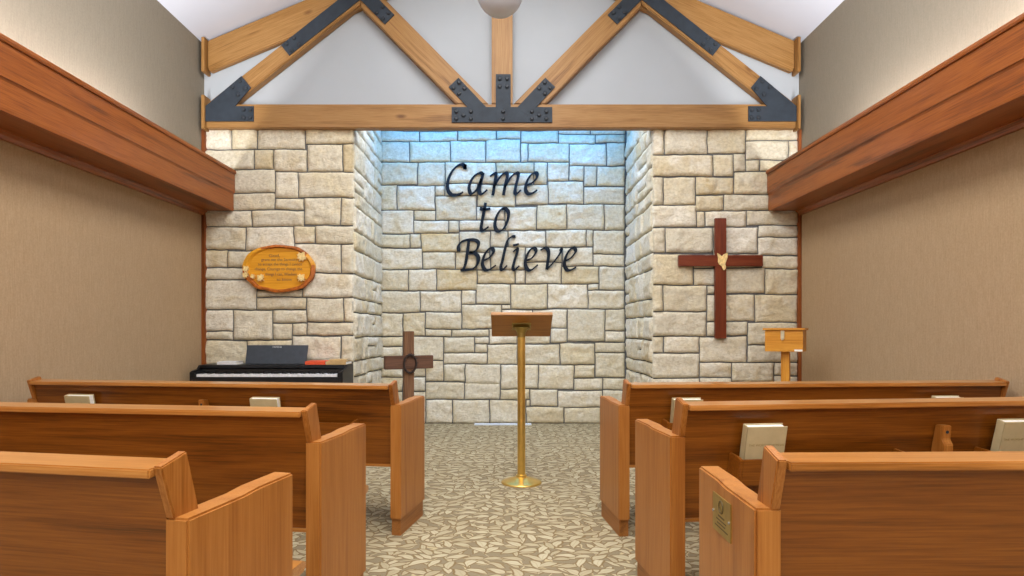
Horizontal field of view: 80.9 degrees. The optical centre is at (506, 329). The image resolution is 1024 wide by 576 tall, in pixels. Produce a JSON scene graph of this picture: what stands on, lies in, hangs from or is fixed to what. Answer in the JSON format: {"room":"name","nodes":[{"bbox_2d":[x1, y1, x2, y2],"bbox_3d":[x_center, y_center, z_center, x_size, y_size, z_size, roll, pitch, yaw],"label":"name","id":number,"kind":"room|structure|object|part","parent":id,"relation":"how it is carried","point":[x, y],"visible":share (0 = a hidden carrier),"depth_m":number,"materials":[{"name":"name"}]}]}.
{"room":"house of worship","nodes":[
{"label":"house of worship","id":0,"kind":"room"},
{"bbox_2d":[0,0,203,401],"bbox_3d":[-2.830,-0.950,1.920,0.100,4.000,10.040,0,0,0],"label":"wall","id":1,"kind":"structure","parent":0,"point":[100,278],"depth_m":4.10,"materials":[{"name":"beige paint"}]},
{"bbox_2d":[0,33,235,214],"bbox_3d":[-2.623,-1.248,1.234,0.314,0.405,8.468,0,0,0],"label":"wooden beam","id":2,"kind":"structure","parent":1,"relation":"attached to","point":[46,110],"depth_m":3.72,"materials":[{"name":"brown wood"}]},
{"bbox_2d":[201,129,206,364],"bbox_3d":[-2.764,-0.388,5.478,0.032,2.875,0.045,0,0,0],"label":"trim","id":3,"kind":"structure","parent":1,"relation":"attached to","point":[203,133],"depth_m":5.46,"materials":[{"name":"brown wood"}]},
{"bbox_2d":[205,130,355,382],"bbox_3d":[-2.095,-0.426,5.530,1.383,2.952,0.160,0,0,0],"label":"wall","id":4,"kind":"structure","parent":0,"point":[293,187],"depth_m":5.48,"materials":[{"name":"stone"}]},
{"bbox_2d":[242,245,315,292],"bbox_3d":[-2.066,-0.554,5.443,0.658,0.432,0.064,0,0,0],"label":"wall plaque","id":5,"kind":"object","parent":4,"relation":"attached to","point":[272,268],"visible":1,"depth_m":5.44,"materials":[{"name":"brown wood"}]},
{"bbox_2d":[353,131,382,382],"bbox_3d":[-1.448,-0.676,6.126,0.151,3.451,1.228,0,0,0],"label":"wall","id":6,"kind":"structure","parent":0,"point":[367,344],"depth_m":6.04,"materials":[{"name":"stone"}]},
{"bbox_2d":[293,423,698,575],"bbox_3d":[-0.050,1.100,1.920,5.660,0.100,10.040,0,0,0],"label":"floor","id":7,"kind":"structure","parent":0,"point":[471,523],"depth_m":3.43,"materials":[{"name":"beige carpet"}]},
{"bbox_2d":[0,451,305,575],"bbox_3d":[-1.645,0.651,1.618,2.156,0.798,0.545,0,0,10],"label":"pew","id":8,"kind":"object","parent":7,"relation":"on","point":[61,514],"visible":1,"depth_m":1.27,"materials":[{"name":"brown wood"}]},
{"bbox_3d":[-1.694,0.281,1.391,2.029,0.025,0.080,0,0,10],"label":"rail","id":9,"kind":"part","parent":8,"relation":"part of","materials":[{"name":"brown wood"}]},
{"bbox_3d":[-1.686,0.499,1.433,2.029,0.412,0.111,0,0,10],"label":"backrest","id":10,"kind":"part","parent":8,"relation":"part of","materials":[{"name":"brown wood"}]},
{"bbox_3d":[-0.679,0.318,1.233,0.022,0.132,0.104,0,0,12],"label":"post","id":11,"kind":"part","parent":8,"relation":"part of","materials":[{"name":"brown wood"}]},
{"bbox_3d":[-0.627,0.668,1.394,0.057,0.591,0.375,0,0,13],"label":"panel","id":12,"kind":"part","parent":8,"relation":"part of","materials":[{"name":"brown wood"}]},
{"bbox_3d":[-1.624,0.670,1.682,2.064,0.039,0.413,0,0,10],"label":"seat","id":13,"kind":"part","parent":8,"relation":"part of","materials":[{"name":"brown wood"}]},
{"bbox_2d":[0,402,368,575],"bbox_3d":[-1.652,0.651,2.401,2.159,0.798,0.545,0,0,7],"label":"pew","id":14,"kind":"object","parent":7,"relation":"on","point":[227,448],"visible":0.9,"depth_m":2.11,"materials":[{"name":"brown wood"}]},
{"bbox_3d":[-1.692,0.281,2.172,2.029,0.025,0.080,0,0,7],"label":"rail","id":15,"kind":"part","parent":14,"relation":"part of","materials":[{"name":"brown wood"}]},
{"bbox_3d":[-1.686,0.499,2.215,2.029,0.412,0.111,0,0,7],"label":"backrest","id":16,"kind":"part","parent":14,"relation":"part of","materials":[{"name":"brown wood"}]},
{"bbox_3d":[-1.681,0.705,2.258,2.029,0.014,0.040,0,0,7],"label":"moulding","id":17,"kind":"part","parent":14,"relation":"part of","materials":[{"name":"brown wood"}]},
{"bbox_3d":[-0.671,0.318,2.059,0.022,0.132,0.104,0,0,11],"label":"post","id":18,"kind":"part","parent":14,"relation":"part of","materials":[{"name":"brown wood"}]},
{"bbox_3d":[-0.625,0.668,2.222,0.057,0.591,0.375,0,0,11],"label":"panel","id":19,"kind":"part","parent":14,"relation":"part of","materials":[{"name":"brown wood"}]},
{"bbox_2d":[27,376,423,535],"bbox_3d":[-1.560,0.654,3.402,2.163,0.791,0.565,0,0,7],"label":"pew","id":20,"kind":"object","parent":7,"relation":"on","point":[394,428],"visible":0.48,"depth_m":3.13,"materials":[{"name":"brown wood"}]},
{"bbox_3d":[-2.608,0.668,3.505,0.057,0.591,0.375,0,0,7],"label":"panel","id":21,"kind":"part","parent":20,"relation":"part of","materials":[{"name":"brown wood"}]},
{"bbox_3d":[-2.615,0.321,3.336,0.022,0.125,0.104,0,0,7],"label":"post","id":22,"kind":"part","parent":20,"relation":"part of","materials":[{"name":"brown wood"}]},
{"bbox_2d":[64,394,94,403],"bbox_3d":[-2.302,0.450,3.252,0.150,0.207,0.079,0,0,7],"label":"book","id":23,"kind":"object","parent":20,"relation":"in","point":[69,398],"visible":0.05,"depth_m":3.22,"materials":[{"name":"beige paper"}]},
{"bbox_3d":[-1.600,0.287,3.183,2.029,0.025,0.080,0,0,7],"label":"rail","id":24,"kind":"part","parent":20,"relation":"part of","materials":[{"name":"brown wood"}]},
{"bbox_3d":[-1.594,0.502,3.226,2.029,0.405,0.109,0,0,7],"label":"backrest","id":25,"kind":"part","parent":20,"relation":"part of","materials":[{"name":"brown wood"}]},
{"bbox_2d":[249,397,280,406],"bbox_3d":[-1.246,0.450,3.113,0.150,0.207,0.079,0,0,7],"label":"book","id":26,"kind":"object","parent":20,"relation":"in","point":[254,401],"visible":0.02,"depth_m":3.08,"materials":[{"name":"beige paper"}]},
{"bbox_3d":[-1.589,0.705,3.269,2.029,0.014,0.040,0,0,7],"label":"moulding","id":27,"kind":"part","parent":20,"relation":"part of","materials":[{"name":"brown wood"}]},
{"bbox_3d":[-0.579,0.321,3.070,0.022,0.125,0.104,0,0,11],"label":"post","id":28,"kind":"part","parent":20,"relation":"part of","materials":[{"name":"brown wood"}]},
{"bbox_3d":[-0.531,0.668,3.232,0.057,0.591,0.375,0,0,11],"label":"panel","id":29,"kind":"part","parent":20,"relation":"part of","materials":[{"name":"brown wood"}]},
{"bbox_2d":[190,345,352,382],"bbox_3d":[-2.049,0.593,5.277,1.303,0.913,0.355,0,0,0],"label":"digital piano","id":30,"kind":"object","parent":7,"relation":"on","point":[264,363],"visible":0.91,"depth_m":5.23,"materials":[{"name":"black plastic"}]},
{"bbox_3d":[-2.689,0.677,5.277,0.022,0.746,0.355,0,0,0],"label":"panel","id":31,"kind":"part","parent":30,"relation":"part of","materials":[{"name":"black plastic"}]},
{"bbox_2d":[217,361,243,364],"bbox_3d":[-2.458,0.290,5.335,0.165,0.026,0.170,0,0,-3],"label":"booklet","id":32,"kind":"object","parent":30,"relation":"on","point":[219,362],"visible":1,"depth_m":5.25,"materials":[{"name":"paper"}]},
{"bbox_2d":[305,360,328,364],"bbox_3d":[-1.677,0.288,5.335,0.175,0.030,0.190,0,0,-1],"label":"songbook","id":33,"kind":"object","parent":30,"relation":"on","point":[311,362],"visible":0.86,"depth_m":5.24,"materials":[{"name":"red paper"}]},
{"bbox_2d":[326,360,351,364],"bbox_3d":[-1.492,0.288,5.340,0.175,0.030,0.200,0,0,1],"label":"songbook","id":34,"kind":"object","parent":30,"relation":"on","point":[349,361],"visible":0.89,"depth_m":5.24,"materials":[{"name":"beige paper"}]},
{"bbox_2d":[329,359,348,360],"bbox_3d":[-1.490,0.266,5.335,0.150,0.014,0.170,0,0,-6],"label":"songbook","id":35,"kind":"object","parent":34,"relation":"on","point":[329,359],"visible":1,"depth_m":5.27,"materials":[{"name":"beige paper"}]},
{"bbox_3d":[-1.408,0.677,5.277,0.022,0.746,0.355,0,0,0],"label":"panel","id":36,"kind":"part","parent":30,"relation":"part of","materials":[{"name":"black plastic"}]},
{"bbox_2d":[384,331,432,399],"bbox_3d":[-0.968,0.531,5.900,0.490,1.038,0.240,0,0,-27],"label":"cross","id":37,"kind":"object","parent":7,"relation":"on","point":[409,362],"visible":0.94,"depth_m":5.87,"materials":[{"name":"brown wood"}]},
{"bbox_2d":[474,423,530,424],"bbox_3d":[-0.045,1.044,6.650,0.630,0.012,0.074,0,0,0],"label":"floor vent","id":38,"kind":"object","parent":7,"relation":"in","point":[475,423],"visible":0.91,"depth_m":6.61,"materials":[{"name":"white metal"}]},
{"bbox_2d":[491,312,552,487],"bbox_3d":[0.099,0.465,4.131,0.412,1.169,0.280,0,0,0],"label":"lectern","id":39,"kind":"object","parent":7,"relation":"on","point":[519,324],"visible":1,"depth_m":4.10,"materials":[{"name":"gold metal"}]},
{"bbox_2d":[513,327,529,336],"bbox_3d":[0.099,0.016,4.130,0.112,0.068,0.112,0,0,0],"label":"socket","id":40,"kind":"object","parent":39,"relation":"attached to","point":[521,331],"depth_m":4.10,"materials":[{"name":"gold metal"}]},
{"bbox_3d":[0.099,-0.024,4.123,0.130,0.006,0.090,0,-30,0],"label":"mount plate","id":41,"kind":"part","parent":39,"relation":"part of","materials":[{"name":"gold metal"}]},
{"bbox_2d":[763,328,807,380],"bbox_3d":[2.321,0.517,4.999,0.316,1.066,0.242,0,0,33],"label":"offering box","id":42,"kind":"object","parent":7,"relation":"on","point":[785,341],"visible":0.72,"depth_m":4.93,"materials":[{"name":"brown wood"}]},
{"bbox_3d":[2.322,0.604,5.000,0.064,0.852,0.064,0,0,33],"label":"post","id":43,"kind":"part","parent":42,"relation":"part of","materials":[{"name":"brown wood"}]},
{"bbox_3d":[2.321,-0.007,4.998,0.316,0.018,0.240,0,0,33],"label":"lid","id":44,"kind":"part","parent":42,"relation":"part of","materials":[{"name":"brown wood"}]},
{"bbox_2d":[600,377,1008,536],"bbox_3d":[1.593,0.651,3.324,2.118,0.798,0.566,0,0,-4],"label":"pew","id":45,"kind":"object","parent":7,"relation":"on","point":[651,401],"visible":0.3,"depth_m":3.08,"materials":[{"name":"brown wood"}]},
{"bbox_3d":[0.574,0.668,3.220,0.057,0.591,0.375,0,0,-6],"label":"panel","id":46,"kind":"part","parent":45,"relation":"part of","materials":[{"name":"brown wood"}]},
{"bbox_3d":[0.607,0.318,3.054,0.022,0.132,0.104,0,0,-6],"label":"post","id":47,"kind":"part","parent":45,"relation":"part of","materials":[{"name":"brown wood"}]},
{"bbox_2d":[670,397,702,422],"bbox_3d":[0.903,0.444,3.030,0.150,0.207,0.079,0,0,-4],"label":"book","id":48,"kind":"object","parent":45,"relation":"in","point":[696,398],"visible":0.03,"depth_m":3.01,"materials":[{"name":"beige paper"}]},
{"bbox_3d":[1.612,0.499,3.147,1.994,0.412,0.111,0,0,-4],"label":"backrest","id":49,"kind":"part","parent":45,"relation":"part of","materials":[{"name":"brown wood"}]},
{"bbox_3d":[1.615,0.281,3.103,1.994,0.025,0.080,0,0,-4],"label":"rail","id":50,"kind":"part","parent":45,"relation":"part of","materials":[{"name":"brown wood"}]},
{"bbox_2d":[931,395,963,397],"bbox_3d":[2.277,0.444,3.126,0.150,0.207,0.079,0,0,-4],"label":"book","id":51,"kind":"object","parent":45,"relation":"in","point":[945,396],"visible":0.05,"depth_m":3.11,"materials":[{"name":"beige paper"}]},
{"bbox_3d":[2.620,0.318,3.193,0.022,0.132,0.104,0,0,-4],"label":"post","id":52,"kind":"part","parent":45,"relation":"part of","materials":[{"name":"brown wood"}]},
{"bbox_2d":[635,397,1023,575],"bbox_3d":[1.603,0.647,2.484,2.112,0.805,0.567,0,0,-6],"label":"pew","id":53,"kind":"object","parent":7,"relation":"on","point":[668,462],"visible":0.57,"depth_m":2.22,"materials":[{"name":"brown wood"}]},
{"bbox_3d":[0.589,0.668,2.335,0.057,0.591,0.375,0,0,-7],"label":"panel","id":54,"kind":"part","parent":53,"relation":"part of","materials":[{"name":"brown wood"}]},
{"bbox_3d":[0.626,0.314,2.170,0.022,0.139,0.104,0,0,-7],"label":"post","id":55,"kind":"part","parent":53,"relation":"part of","materials":[{"name":"brown wood"}]},
{"bbox_3d":[1.621,0.705,2.350,1.994,0.014,0.040,0,0,-6],"label":"moulding","id":56,"kind":"part","parent":53,"relation":"part of","materials":[{"name":"brown wood"}]},
{"bbox_2d":[739,423,787,458],"bbox_3d":[0.917,0.438,2.158,0.150,0.207,0.079,0,0,-6],"label":"book","id":57,"kind":"object","parent":53,"relation":"in","point":[755,436],"visible":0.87,"depth_m":2.13,"materials":[{"name":"beige paper"}]},
{"bbox_3d":[1.626,0.495,2.306,1.994,0.419,0.112,0,0,-6],"label":"backrest","id":58,"kind":"part","parent":53,"relation":"part of","materials":[{"name":"brown wood"}]},
{"bbox_3d":[1.631,0.274,2.264,1.994,0.025,0.080,0,0,-6],"label":"rail","id":59,"kind":"part","parent":53,"relation":"part of","materials":[{"name":"brown wood"}]},
{"bbox_2d":[990,418,1023,450],"bbox_3d":[1.916,0.438,2.271,0.150,0.207,0.079,0,0,-6],"label":"book","id":60,"kind":"object","parent":53,"relation":"in","point":[1008,433],"visible":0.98,"depth_m":2.25,"materials":[{"name":"beige paper"}]},
{"bbox_2d":[699,445,1023,575],"bbox_3d":[1.572,0.651,1.535,2.107,0.798,0.545,0,0,-1],"label":"pew","id":61,"kind":"object","parent":7,"relation":"on","point":[811,513],"visible":1,"depth_m":1.30,"materials":[{"name":"brown wood"}]},
{"bbox_3d":[0.525,0.456,1.468,0.003,0.092,0.119,0,0,0],"label":"name plate","id":62,"kind":"part","parent":61,"relation":"part of","materials":[{"name":"gold metal"}]},
{"bbox_3d":[0.555,0.668,1.462,0.057,0.591,0.375,0,0,0],"label":"panel","id":63,"kind":"part","parent":61,"relation":"part of","materials":[{"name":"brown wood"}]},
{"bbox_3d":[0.571,0.318,1.294,0.022,0.132,0.104,0,0,0],"label":"post","id":64,"kind":"part","parent":61,"relation":"part of","materials":[{"name":"brown wood"}]},
{"bbox_3d":[1.578,0.499,1.346,1.994,0.412,0.111,0,0,-2],"label":"backrest","id":65,"kind":"part","parent":61,"relation":"part of","materials":[{"name":"brown wood"}]},
{"bbox_3d":[1.579,0.281,1.303,1.994,0.025,0.080,0,0,-2],"label":"rail","id":66,"kind":"part","parent":61,"relation":"part of","materials":[{"name":"brown wood"}]},
{"bbox_2d":[157,0,843,41],"bbox_3d":[-0.050,-3.255,1.310,5.460,1.270,8.620,0,0,0],"label":"ceiling","id":67,"kind":"structure","parent":0,"point":[209,19],"depth_m":5.25,"materials":[{"name":"paint"}]},
{"bbox_2d":[478,0,521,18],"bbox_3d":[-0.046,-2.916,3.960,0.304,1.685,0.304,0,0,0],"label":"pendant light","id":68,"kind":"object","parent":67,"relation":"hanging from","point":[499,9],"visible":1,"depth_m":3.92,"materials":[{"name":"white glass"}]},
{"bbox_2d":[204,0,798,103],"bbox_3d":[-0.050,-2.835,5.560,5.460,1.870,0.100,0,0,0],"label":"wall","id":69,"kind":"structure","parent":0,"point":[357,62],"depth_m":5.51,"materials":[{"name":"paint"}]},
{"bbox_2d":[201,0,800,131],"bbox_3d":[-0.054,-2.767,5.449,5.388,1.914,0.119,0,0,0],"label":"roof truss","id":70,"kind":"object","parent":69,"relation":"attached to","point":[301,26],"visible":1,"depth_m":5.42,"materials":[{"name":"brown wood"}]},
{"bbox_3d":[-2.502,-2.086,5.413,0.433,0.408,0.010,0,0,0],"label":"steel plate","id":71,"kind":"part","parent":70,"relation":"part of","materials":[{"name":"grey metal"}]},
{"bbox_3d":[-1.527,-2.812,5.413,1.022,0.675,0.010,0,0,0],"label":"steel plate","id":72,"kind":"part","parent":70,"relation":"part of","materials":[{"name":"grey metal"}]},
{"bbox_3d":[-0.046,-2.089,5.412,0.960,0.434,0.011,0,0,0],"label":"steel plate","id":73,"kind":"part","parent":70,"relation":"part of","materials":[{"name":"grey metal"}]},
{"bbox_3d":[-0.044,-2.871,5.463,0.190,1.658,0.085,0,0,0],"label":"king post","id":74,"kind":"part","parent":70,"relation":"part of","materials":[{"name":"brown wood"}]},
{"bbox_3d":[1.419,-2.812,5.413,1.022,0.675,0.010,0,0,0],"label":"steel plate","id":75,"kind":"part","parent":70,"relation":"part of","materials":[{"name":"grey metal"}]},
{"bbox_3d":[2.393,-2.086,5.413,0.433,0.408,0.010,0,0,0],"label":"steel plate","id":76,"kind":"part","parent":70,"relation":"part of","materials":[{"name":"grey metal"}]},
{"bbox_2d":[380,131,627,423],"bbox_3d":[-0.035,-0.675,6.778,2.936,3.450,0.164,0,0,0],"label":"wall","id":77,"kind":"structure","parent":0,"point":[579,201],"depth_m":6.72,"materials":[{"name":"stone"}]},
{"bbox_2d":[446,163,466,196],"bbox_3d":[-0.566,-1.679,6.722,0.236,0.374,0.060,0,0,0],"label":"letter","id":78,"kind":"object","parent":77,"relation":"attached to","point":[463,165],"depth_m":6.69,"materials":[{"name":"metal"}]},
{"bbox_2d":[457,238,479,270],"bbox_3d":[-0.430,-0.840,6.722,0.265,0.369,0.060,0,0,0],"label":"letter","id":79,"kind":"object","parent":77,"relation":"attached to","point":[468,240],"depth_m":6.69,"materials":[{"name":"metal"}]},
{"bbox_2d":[467,171,487,195],"bbox_3d":[-0.329,-1.638,6.722,0.226,0.268,0.060,0,0,0],"label":"letter","id":80,"kind":"object","parent":77,"relation":"attached to","point":[481,173],"depth_m":6.69,"materials":[{"name":"metal"}]},
{"bbox_2d":[479,202,489,231],"bbox_3d":[-0.246,-1.259,6.722,0.124,0.328,0.060,0,0,0],"label":"letter","id":81,"kind":"object","parent":77,"relation":"attached to","point":[483,209],"depth_m":6.69,"materials":[{"name":"metal"}]},
{"bbox_2d":[481,247,495,271],"bbox_3d":[-0.207,-0.791,6.722,0.174,0.278,0.060,0,0,0],"label":"letter","id":82,"kind":"object","parent":77,"relation":"attached to","point":[483,259],"depth_m":6.69,"materials":[{"name":"metal"}]},
{"bbox_2d":[493,207,509,232],"bbox_3d":[-0.059,-1.231,6.722,0.190,0.288,0.060,0,0,0],"label":"letter","id":83,"kind":"object","parent":77,"relation":"attached to","point":[505,209],"depth_m":6.69,"materials":[{"name":"metal"}]},
{"bbox_2d":[490,171,520,195],"bbox_3d":[-0.017,-1.636,6.722,0.353,0.268,0.060,0,0,0],"label":"letter","id":84,"kind":"object","parent":77,"relation":"attached to","point":[506,173],"depth_m":6.69,"materials":[{"name":"metal"}]},
{"bbox_2d":[499,235,515,270],"bbox_3d":[0.004,-0.858,6.722,0.182,0.406,0.060,0,0,0],"label":"letter","id":85,"kind":"object","parent":77,"relation":"attached to","point":[501,268],"depth_m":6.69,"materials":[{"name":"metal"}]},
{"bbox_2d":[511,243,519,270],"bbox_3d":[0.096,-0.814,6.722,0.096,0.315,0.060,0,0,0],"label":"letter","id":86,"kind":"object","parent":77,"relation":"attached to","point":[513,268],"depth_m":6.69,"materials":[{"name":"metal"}]},
{"bbox_2d":[524,246,537,271],"bbox_3d":[0.267,-0.792,6.722,0.164,0.281,0.060,0,0,0],"label":"letter","id":87,"kind":"object","parent":77,"relation":"attached to","point":[534,248],"depth_m":6.69,"materials":[{"name":"metal"}]},
{"bbox_2d":[524,171,538,194],"bbox_3d":[0.272,-1.640,6.722,0.169,0.267,0.060,0,0,0],"label":"letter","id":88,"kind":"object","parent":77,"relation":"attached to","point":[536,173],"depth_m":6.69,"materials":[{"name":"metal"}]},
{"bbox_2d":[540,246,562,269],"bbox_3d":[0.500,-0.801,6.722,0.256,0.263,0.060,0,0,0],"label":"letter","id":89,"kind":"object","parent":77,"relation":"attached to","point":[546,248],"depth_m":6.69,"materials":[{"name":"metal"}]},
{"bbox_2d":[563,246,576,271],"bbox_3d":[0.704,-0.792,6.722,0.163,0.282,0.060,0,0,0],"label":"letter","id":90,"kind":"object","parent":77,"relation":"attached to","point":[574,248],"depth_m":6.69,"materials":[{"name":"metal"}]},
{"bbox_2d":[624,131,652,381],"bbox_3d":[1.378,-0.675,6.126,0.149,3.450,1.227,0,0,0],"label":"wall","id":91,"kind":"structure","parent":0,"point":[638,150],"depth_m":6.04,"materials":[{"name":"stone"}]},
{"bbox_2d":[651,130,797,381],"bbox_3d":[2.006,-0.427,5.534,1.349,2.954,0.153,0,0,0],"label":"wall","id":92,"kind":"structure","parent":0,"point":[700,177],"depth_m":5.48,"materials":[{"name":"stone"}]},
{"bbox_2d":[678,218,762,338],"bbox_3d":[1.934,-0.468,5.439,0.764,1.091,0.050,0,0,0],"label":"wall cross","id":93,"kind":"object","parent":92,"relation":"attached to","point":[720,260],"visible":1,"depth_m":5.43,"materials":[{"name":"brown wood"}]},
{"bbox_2d":[799,0,1023,396],"bbox_3d":[2.730,-0.950,1.920,0.100,4.000,10.040,0,0,0],"label":"wall","id":94,"kind":"structure","parent":0,"point":[918,275],"depth_m":3.98,"materials":[{"name":"beige paint"}]},
{"bbox_2d":[797,129,801,380],"bbox_3d":[2.669,-0.388,5.478,0.022,2.875,0.045,0,0,0],"label":"trim","id":95,"kind":"structure","parent":94,"relation":"attached to","point":[799,132],"depth_m":5.46,"materials":[{"name":"brown wood"}]},
{"bbox_2d":[766,13,1023,214],"bbox_3d":[2.518,-1.248,1.234,0.324,0.405,8.468,0,0,0],"label":"wooden beam","id":96,"kind":"structure","parent":94,"relation":"attached to","point":[974,98],"depth_m":3.54,"materials":[{"name":"brown wood"}]}
]}

